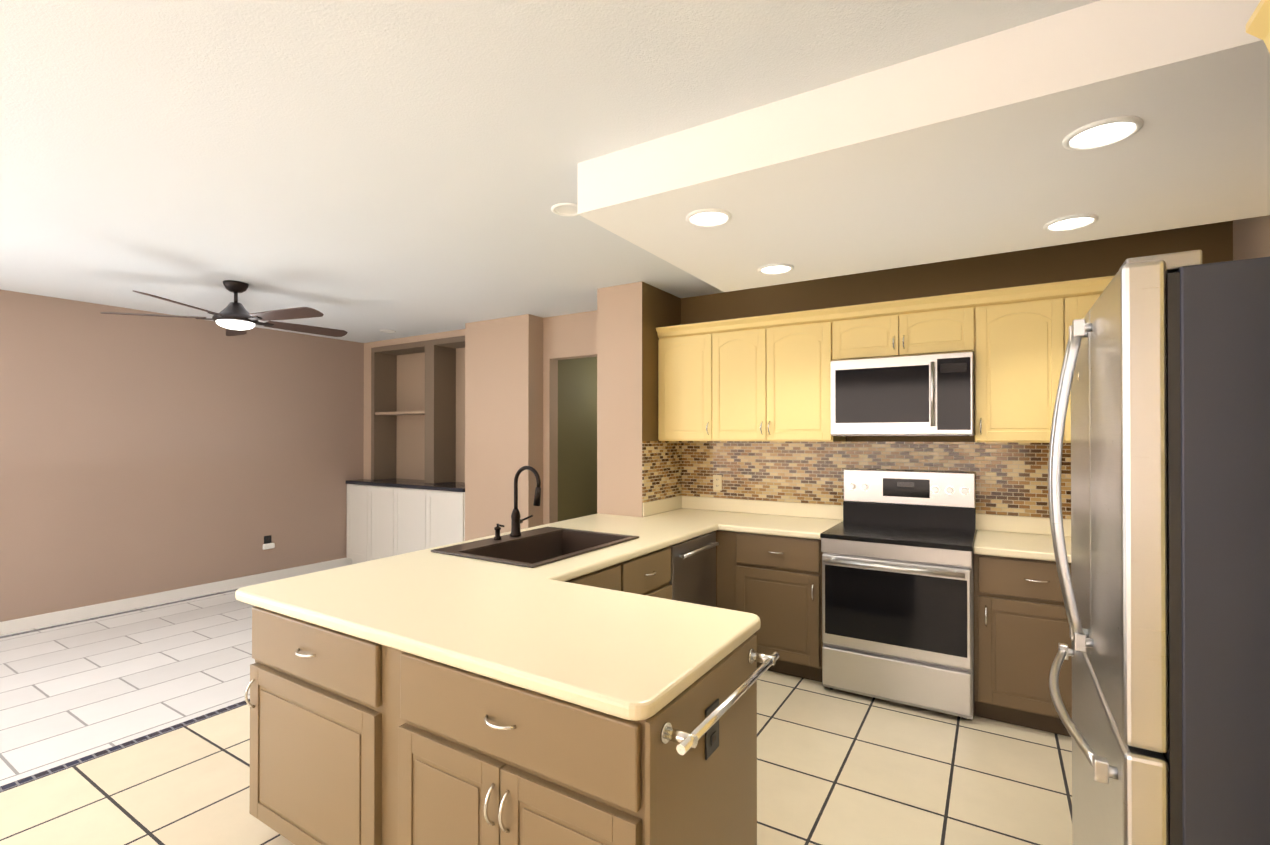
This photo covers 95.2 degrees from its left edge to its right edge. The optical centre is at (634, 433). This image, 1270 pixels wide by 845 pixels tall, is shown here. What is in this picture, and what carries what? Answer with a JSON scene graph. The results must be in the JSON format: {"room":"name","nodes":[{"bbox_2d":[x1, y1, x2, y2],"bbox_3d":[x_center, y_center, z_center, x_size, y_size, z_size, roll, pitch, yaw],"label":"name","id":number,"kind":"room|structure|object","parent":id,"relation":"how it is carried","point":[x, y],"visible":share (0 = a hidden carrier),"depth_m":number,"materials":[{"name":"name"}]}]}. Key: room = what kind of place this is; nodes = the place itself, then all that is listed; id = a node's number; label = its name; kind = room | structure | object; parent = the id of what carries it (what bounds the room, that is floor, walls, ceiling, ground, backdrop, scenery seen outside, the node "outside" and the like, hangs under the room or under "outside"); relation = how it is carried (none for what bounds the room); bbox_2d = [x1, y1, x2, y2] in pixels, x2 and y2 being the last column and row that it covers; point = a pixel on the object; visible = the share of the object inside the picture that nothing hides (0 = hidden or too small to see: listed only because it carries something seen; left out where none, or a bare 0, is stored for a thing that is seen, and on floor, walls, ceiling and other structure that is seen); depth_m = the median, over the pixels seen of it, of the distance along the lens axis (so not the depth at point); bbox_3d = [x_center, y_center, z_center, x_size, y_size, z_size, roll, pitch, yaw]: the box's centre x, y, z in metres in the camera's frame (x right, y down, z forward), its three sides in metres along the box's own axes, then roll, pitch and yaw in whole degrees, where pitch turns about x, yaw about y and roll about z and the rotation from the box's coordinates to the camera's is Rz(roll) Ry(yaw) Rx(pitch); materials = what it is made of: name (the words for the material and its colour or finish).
{"room":"kitchen","nodes":[
{"label":"kitchen","id":0,"kind":"room"},
{"bbox_2d":[0,589,237,638],"bbox_3d":[-4.528,1.556,4.524,0.060,0.100,8.320,0,0,32],"label":"floor","id":1,"kind":"structure","parent":0,"point":[112,614],"depth_m":4.80,"materials":[{"name":"grey tile"}]},
{"bbox_2d":[0,699,249,791],"bbox_3d":[-2.252,1.549,3.110,0.060,0.100,8.320,0,0,32],"label":"trim","id":2,"kind":"structure","parent":0,"point":[98,754],"depth_m":2.76,"materials":[{"name":"grey tile"}]},
{"bbox_2d":[0,591,254,785],"bbox_3d":[-3.390,1.553,3.817,2.620,0.100,8.320,0,0,32],"label":"floor","id":3,"kind":"structure","parent":0,"point":[72,692],"depth_m":3.57,"materials":[{"name":"white tile"}]},
{"bbox_2d":[346,483,369,563],"bbox_3d":[-3.054,1.046,6.614,0.477,0.938,0.216,0,0,32],"label":"base cabinet","id":4,"kind":"object","parent":3,"relation":"on","point":[358,494],"depth_m":6.53,"materials":[{"name":"grey wood"}]},
{"bbox_2d":[370,483,397,560],"bbox_3d":[-2.712,1.045,6.402,0.583,0.938,0.216,0,0,32],"label":"base cabinet","id":5,"kind":"object","parent":3,"relation":"on","point":[385,519],"depth_m":6.29,"materials":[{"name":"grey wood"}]},
{"bbox_2d":[398,487,429,554],"bbox_3d":[-2.298,1.044,6.144,0.648,0.938,0.216,0,0,32],"label":"base cabinet","id":6,"kind":"object","parent":3,"relation":"on","point":[413,502],"depth_m":6.03,"materials":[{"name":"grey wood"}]},
{"bbox_2d":[346,479,464,490],"bbox_3d":[-2.432,0.554,6.226,1.946,0.038,0.223,0,0,32],"label":"countertop","id":7,"kind":"structure","parent":6,"relation":"on","point":[437,487],"depth_m":6.10,"materials":[{"name":"black stone"}]},
{"bbox_2d":[430,487,464,547],"bbox_3d":[-1.868,1.042,5.877,0.622,0.938,0.216,0,0,32],"label":"base cabinet","id":8,"kind":"object","parent":3,"relation":"on","point":[447,508],"depth_m":5.76,"materials":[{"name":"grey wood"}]},
{"bbox_2d":[0,289,363,621],"bbox_3d":[-4.946,0.212,4.143,0.120,2.585,7.220,0,0,32],"label":"wall","id":9,"kind":"structure","parent":0,"point":[142,455],"depth_m":5.17,"materials":[{"name":"beige paint"}]},
{"bbox_2d":[0,557,351,636],"bbox_3d":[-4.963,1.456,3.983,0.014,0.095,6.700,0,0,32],"label":"baseboard","id":10,"kind":"structure","parent":9,"relation":"attached to","point":[26,623],"depth_m":5.14,"materials":[{"name":"white wood"}]},
{"bbox_2d":[264,535,270,543],"bbox_3d":[-3.756,1.104,5.931,0.009,0.118,0.072,0,0,32],"label":"outlet","id":11,"kind":"object","parent":9,"relation":"attached to","point":[267,539],"visible":0.62,"depth_m":5.93,"materials":[{"name":"black plastic"}]},
{"bbox_2d":[263,543,274,549],"bbox_3d":[-3.740,1.150,5.920,0.032,0.057,0.110,0,0,32],"label":"plug","id":12,"kind":"object","parent":11,"relation":"attached to","point":[268,546],"visible":0.98,"depth_m":5.91,"materials":[{"name":"white plastic"}]},
{"bbox_2d":[364,342,371,479],"bbox_3d":[-3.035,0.226,6.971,0.140,2.585,0.400,0,0,32],"label":"wall","id":13,"kind":"structure","parent":0,"point":[367,410],"depth_m":6.80,"materials":[{"name":"beige paint"}]},
{"bbox_2d":[371,329,464,347],"bbox_3d":[-2.237,-1.036,6.481,1.740,0.065,0.400,0,0,32],"label":"wall","id":14,"kind":"structure","parent":0,"point":[441,335],"depth_m":6.31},
{"bbox_2d":[396,348,464,481],"bbox_3d":[-2.158,-0.218,6.604,1.740,1.570,0.100,0,0,32],"label":"wall","id":15,"kind":"structure","parent":0,"point":[410,448],"depth_m":6.80,"materials":[{"name":"beige paint"}]},
{"bbox_2d":[465,314,542,540],"bbox_3d":[-1.252,0.219,5.510,0.819,2.585,0.200,0,0,32],"label":"column","id":16,"kind":"structure","parent":0,"point":[503,401],"depth_m":5.38,"materials":[{"name":"beige paint"}]},
{"bbox_2d":[0,670,1071,844],"bbox_3d":[-0.239,1.543,1.859,4.680,0.100,8.320,0,0,32],"label":"floor","id":17,"kind":"structure","parent":0,"point":[837,767],"depth_m":2.47,"materials":[{"name":"beige tile"}]},
{"bbox_2d":[245,606,384,844],"bbox_3d":[-0.898,1.058,2.174,0.810,0.870,0.645,0,0,32],"label":"base cabinet","id":18,"kind":"object","parent":17,"relation":"on","point":[354,740],"depth_m":1.88,"materials":[{"name":"brown wood"}]},
{"bbox_2d":[385,634,756,844],"bbox_3d":[-0.174,1.055,1.736,0.882,0.870,0.665,0,0,32],"label":"base cabinet","id":19,"kind":"object","parent":17,"relation":"on","point":[471,758],"depth_m":1.46,"materials":[{"name":"brown wood"}]},
{"bbox_2d":[235,508,842,720],"bbox_3d":[0.028,0.605,3.018,1.885,0.040,3.073,0,0,32],"label":"countertop","id":20,"kind":"structure","parent":19,"relation":"on","point":[547,629],"depth_m":1.85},
{"bbox_2d":[510,466,540,536],"bbox_3d":[-0.584,0.377,3.260,0.214,0.395,0.149,0,0,32],"label":"faucet","id":21,"kind":"object","parent":20,"relation":"on","point":[516,521],"visible":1,"depth_m":3.24,"materials":[{"name":"black metal"}]},
{"bbox_2d":[431,527,638,567],"bbox_3d":[-0.490,0.691,3.050,0.670,0.233,0.880,0,0,32],"label":"sink","id":22,"kind":"object","parent":20,"relation":"in","point":[534,548],"visible":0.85,"depth_m":3.23,"materials":[{"name":"brown"}]},
{"bbox_2d":[494,524,503,539],"bbox_3d":[-0.734,0.531,3.137,0.066,0.085,0.040,0,0,32],"label":"soap pump","id":23,"kind":"object","parent":22,"relation":"on","point":[497,528],"visible":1,"depth_m":3.13,"materials":[{"name":"black metal"}]},
{"bbox_2d":[705,699,718,759],"bbox_3d":[0.201,0.761,1.496,0.009,0.125,0.080,0,0,32],"label":"outlet","id":24,"kind":"object","parent":19,"relation":"attached to","point":[711,739],"visible":0.69,"depth_m":1.49,"materials":[{"name":"black plastic"}]},
{"bbox_2d":[660,648,778,754],"bbox_3d":[0.239,0.666,1.496,0.074,0.044,0.620,0,0,32],"label":"towel rail","id":25,"kind":"object","parent":19,"relation":"attached to","point":[686,741],"visible":1,"depth_m":1.36,"materials":[{"name":"silver metal"}]},
{"bbox_2d":[637,530,716,606],"bbox_3d":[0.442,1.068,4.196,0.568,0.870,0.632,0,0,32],"label":"base cabinet","id":26,"kind":"object","parent":17,"relation":"on","point":[653,568],"depth_m":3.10,"materials":[{"name":"brown wood"}]},
{"bbox_2d":[669,532,718,606],"bbox_3d":[0.126,1.066,3.660,0.661,0.864,0.596,0,0,32],"label":"dishwasher","id":27,"kind":"object","parent":17,"relation":"on","point":[693,570],"visible":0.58,"depth_m":3.50,"materials":[{"name":"silver metal"}]},
{"bbox_2d":[717,530,822,681],"bbox_3d":[0.972,1.066,3.852,0.687,0.870,0.656,0,0,32],"label":"base cabinet","id":28,"kind":"object","parent":17,"relation":"on","point":[773,583],"visible":0.75,"depth_m":3.57,"materials":[{"name":"brown wood"}]},
{"bbox_2d":[820,469,975,719],"bbox_3d":[1.558,0.868,3.417,0.766,1.265,0.712,0,0,32],"label":"stove","id":29,"kind":"object","parent":17,"relation":"on","point":[897,546],"visible":1,"depth_m":3.22,"materials":[{"name":"silver metal"}]},
{"bbox_2d":[974,554,1071,736],"bbox_3d":[2.396,1.062,2.968,1.129,0.870,0.656,0,0,32],"label":"base cabinet","id":30,"kind":"object","parent":17,"relation":"on","point":[1021,628],"visible":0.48,"depth_m":2.92,"materials":[{"name":"brown wood"}]},
{"bbox_2d":[973,530,1070,562],"bbox_3d":[2.400,0.605,2.977,1.129,0.040,0.638,0,0,32],"label":"countertop","id":31,"kind":"structure","parent":30,"relation":"on","point":[1019,545],"depth_m":3.03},
{"bbox_2d":[1048,250,1269,844],"bbox_3d":[1.474,0.574,1.323,0.861,1.832,0.910,0,0,32],"label":"fridge","id":32,"kind":"object","parent":17,"relation":"on","point":[1164,379],"visible":1,"depth_m":1.09,"materials":[{"name":"grey metal"}]},
{"bbox_2d":[1246,0,1269,52],"bbox_3d":[1.095,0.380,0.435,0.658,2.207,0.970,0,0,32],"label":"pantry cabinet","id":33,"kind":"object","parent":17,"relation":"on","point":[1258,24],"visible":1,"depth_m":0.99,"materials":[{"name":"yellow wood"}]},
{"bbox_2d":[549,310,596,359],"bbox_3d":[-0.408,-0.883,5.179,0.820,0.385,0.120,0,0,32],"label":"wall","id":34,"kind":"structure","parent":0,"point":[573,336],"depth_m":5.20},
{"bbox_2d":[558,357,596,521],"bbox_3d":[-0.464,0.221,5.974,0.120,2.585,1.180,0,0,32],"label":"wall","id":35,"kind":"structure","parent":0,"point":[577,437],"depth_m":5.70,"materials":[{"name":"brown paint"}]},
{"bbox_2d":[0,0,1232,342],"bbox_3d":[-1.479,-1.138,2.643,7.600,0.100,8.320,0,0,32],"label":"ceiling","id":36,"kind":"structure","parent":0,"point":[362,170],"depth_m":2.07,"materials":[{"name":"white paint"}]},
{"bbox_2d":[100,280,347,336],"bbox_3d":[-2.826,-0.914,4.189,1.497,0.331,1.476,0,0,32],"label":"ceiling fan","id":37,"kind":"object","parent":36,"relation":"hanging from","point":[235,318],"visible":1,"depth_m":4.09,"materials":[{"name":"brown metal"}]},
{"bbox_2d":[380,329,395,332],"bbox_3d":[-2.578,-1.065,6.046,0.156,0.010,0.156,0,0,32],"label":"recessed light","id":38,"kind":"object","parent":36,"relation":"in","point":[387,331],"visible":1,"depth_m":6.06,"materials":[{"name":"white"}]},
{"bbox_2d":[551,203,577,215],"bbox_3d":[-0.327,-1.081,2.810,0.156,0.010,0.156,0,0,32],"label":"recessed light","id":39,"kind":"object","parent":36,"relation":"in","point":[565,209],"visible":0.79,"depth_m":2.81,"materials":[{"name":"white plastic"}]},
{"bbox_2d":[597,281,680,516],"bbox_3d":[0.043,0.214,4.469,0.390,2.585,0.600,0,0,32],"label":"wall","id":40,"kind":"structure","parent":0,"point":[631,317],"depth_m":4.22,"materials":[{"name":"beige paint"}]},
{"bbox_2d":[543,221,1232,534],"bbox_3d":[1.093,0.213,4.406,4.860,2.585,0.400,0,0,32],"label":"wall","id":41,"kind":"structure","parent":0,"point":[1213,242],"depth_m":3.70,"materials":[{"name":"brown paint"}]},
{"bbox_2d":[656,320,719,440],"bbox_3d":[0.477,-0.362,4.328,0.492,0.836,0.383,0,0,32],"label":"upper cabinet","id":42,"kind":"object","parent":41,"relation":"attached to","point":[688,354],"depth_m":4.16,"materials":[{"name":"yellow wood"}]},
{"bbox_2d":[720,308,845,441],"bbox_3d":[0.964,-0.363,4.025,0.875,0.836,0.383,0,0,32],"label":"upper cabinet","id":43,"kind":"object","parent":41,"relation":"attached to","point":[762,378],"depth_m":3.81,"materials":[{"name":"yellow wood"}]},
{"bbox_2d":[642,441,1070,518],"bbox_3d":[1.550,0.270,3.533,3.157,0.434,0.597,0,0,32],"label":"tile backsplash","id":44,"kind":"structure","parent":41,"relation":"attached to","point":[1011,478],"depth_m":4.01,"materials":[{"name":"tile"}]},
{"bbox_2d":[713,475,721,490],"bbox_3d":[0.630,0.376,4.438,0.072,0.118,0.009,0,0,32],"label":"electrical outlet","id":45,"kind":"object","parent":44,"relation":"attached to","point":[717,482],"visible":1,"depth_m":4.43,"materials":[{"name":"beige plastic"}]},
{"bbox_2d":[643,496,1070,536],"bbox_3d":[1.550,0.537,3.530,3.156,0.098,0.596,0,0,32],"label":"backsplash","id":46,"kind":"structure","parent":41,"relation":"attached to","point":[1017,524],"depth_m":4.11,"materials":[{"name":"beige stone"}]},
{"bbox_2d":[832,299,911,359],"bbox_3d":[1.519,-0.619,3.681,0.432,0.328,0.383,0,0,32],"label":"upper cabinet","id":47,"kind":"object","parent":41,"relation":"attached to","point":[879,329],"depth_m":3.50,"materials":[{"name":"yellow wood"}]},
{"bbox_2d":[831,351,974,435],"bbox_3d":[1.629,-0.216,3.538,0.760,0.464,0.500,0,0,32],"label":"microwave","id":48,"kind":"object","parent":47,"relation":"attached to","point":[924,395],"visible":1,"depth_m":3.35,"materials":[{"name":"silver metal"}]},
{"bbox_2d":[912,291,975,354],"bbox_3d":[1.805,-0.620,3.504,0.432,0.328,0.383,0,0,32],"label":"upper cabinet","id":49,"kind":"object","parent":41,"relation":"attached to","point":[941,323],"depth_m":3.30,"materials":[{"name":"yellow wood"}]},
{"bbox_2d":[974,279,1079,442],"bbox_3d":[2.183,-0.367,3.268,0.459,0.836,0.383,0,0,32],"label":"upper cabinet","id":50,"kind":"object","parent":41,"relation":"attached to","point":[1022,332],"depth_m":3.11,"materials":[{"name":"yellow wood"}]},
{"bbox_2d":[1080,275,1114,318],"bbox_3d":[2.616,-0.369,2.999,0.780,0.836,0.383,0,0,32],"label":"upper cabinet","id":51,"kind":"object","parent":41,"relation":"attached to","point":[1091,289],"depth_m":2.96,"materials":[{"name":"yellow wood"}]},
{"bbox_2d":[578,0,1269,291],"bbox_3d":[1.206,-0.987,2.322,2.460,0.205,1.490,0,0,32],"label":"ceiling","id":52,"kind":"structure","parent":0,"point":[958,151],"depth_m":1.93,"materials":[{"name":"white paint"}]},
{"bbox_2d":[686,208,731,226],"bbox_3d":[0.301,-0.879,2.371,0.186,0.010,0.186,0,0,32],"label":"recessed light","id":53,"kind":"object","parent":52,"relation":"in","point":[709,217],"visible":1,"depth_m":2.37,"materials":[{"name":"white"}]},
{"bbox_2d":[758,263,793,274],"bbox_3d":[0.750,-0.875,3.093,0.186,0.010,0.186,0,0,32],"label":"recessed light","id":54,"kind":"object","parent":52,"relation":"in","point":[776,268],"visible":1,"depth_m":3.08,"materials":[{"name":"white"}]},
{"bbox_2d":[1043,214,1098,230],"bbox_3d":[1.822,-0.878,2.427,0.186,0.010,0.186,0,0,32],"label":"recessed light","id":55,"kind":"object","parent":52,"relation":"in","point":[1071,222],"visible":0.98,"depth_m":2.42,"materials":[{"name":"white"}]},
{"bbox_2d":[1063,116,1142,149],"bbox_3d":[1.379,-0.882,1.714,0.186,0.010,0.186,0,0,32],"label":"recessed light","id":56,"kind":"object","parent":52,"relation":"in","point":[1103,133],"visible":1,"depth_m":1.71,"materials":[{"name":"white"}]},
{"bbox_2d":[1233,215,1269,260],"bbox_3d":[1.407,0.192,0.195,0.120,2.585,7.220,0,0,32],"label":"wall","id":57,"kind":"structure","parent":0,"point":[1251,237],"depth_m":2.75,"materials":[{"name":"beige paint"}]},
{"bbox_3d":[-2.237,1.041,6.471,1.740,0.950,0.400,0,0,32],"label":"wall","id":58,"kind":"structure","parent":0,"visible":0},
{"bbox_2d":[371,336,464,485],"bbox_3d":[-2.263,-0.219,6.434,1.736,1.566,0.296,0,0,32],"label":"built-in shelf","id":59,"kind":"object","parent":58,"relation":"on","point":[439,412],"visible":0.71,"depth_m":6.40,"materials":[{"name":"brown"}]}
]}

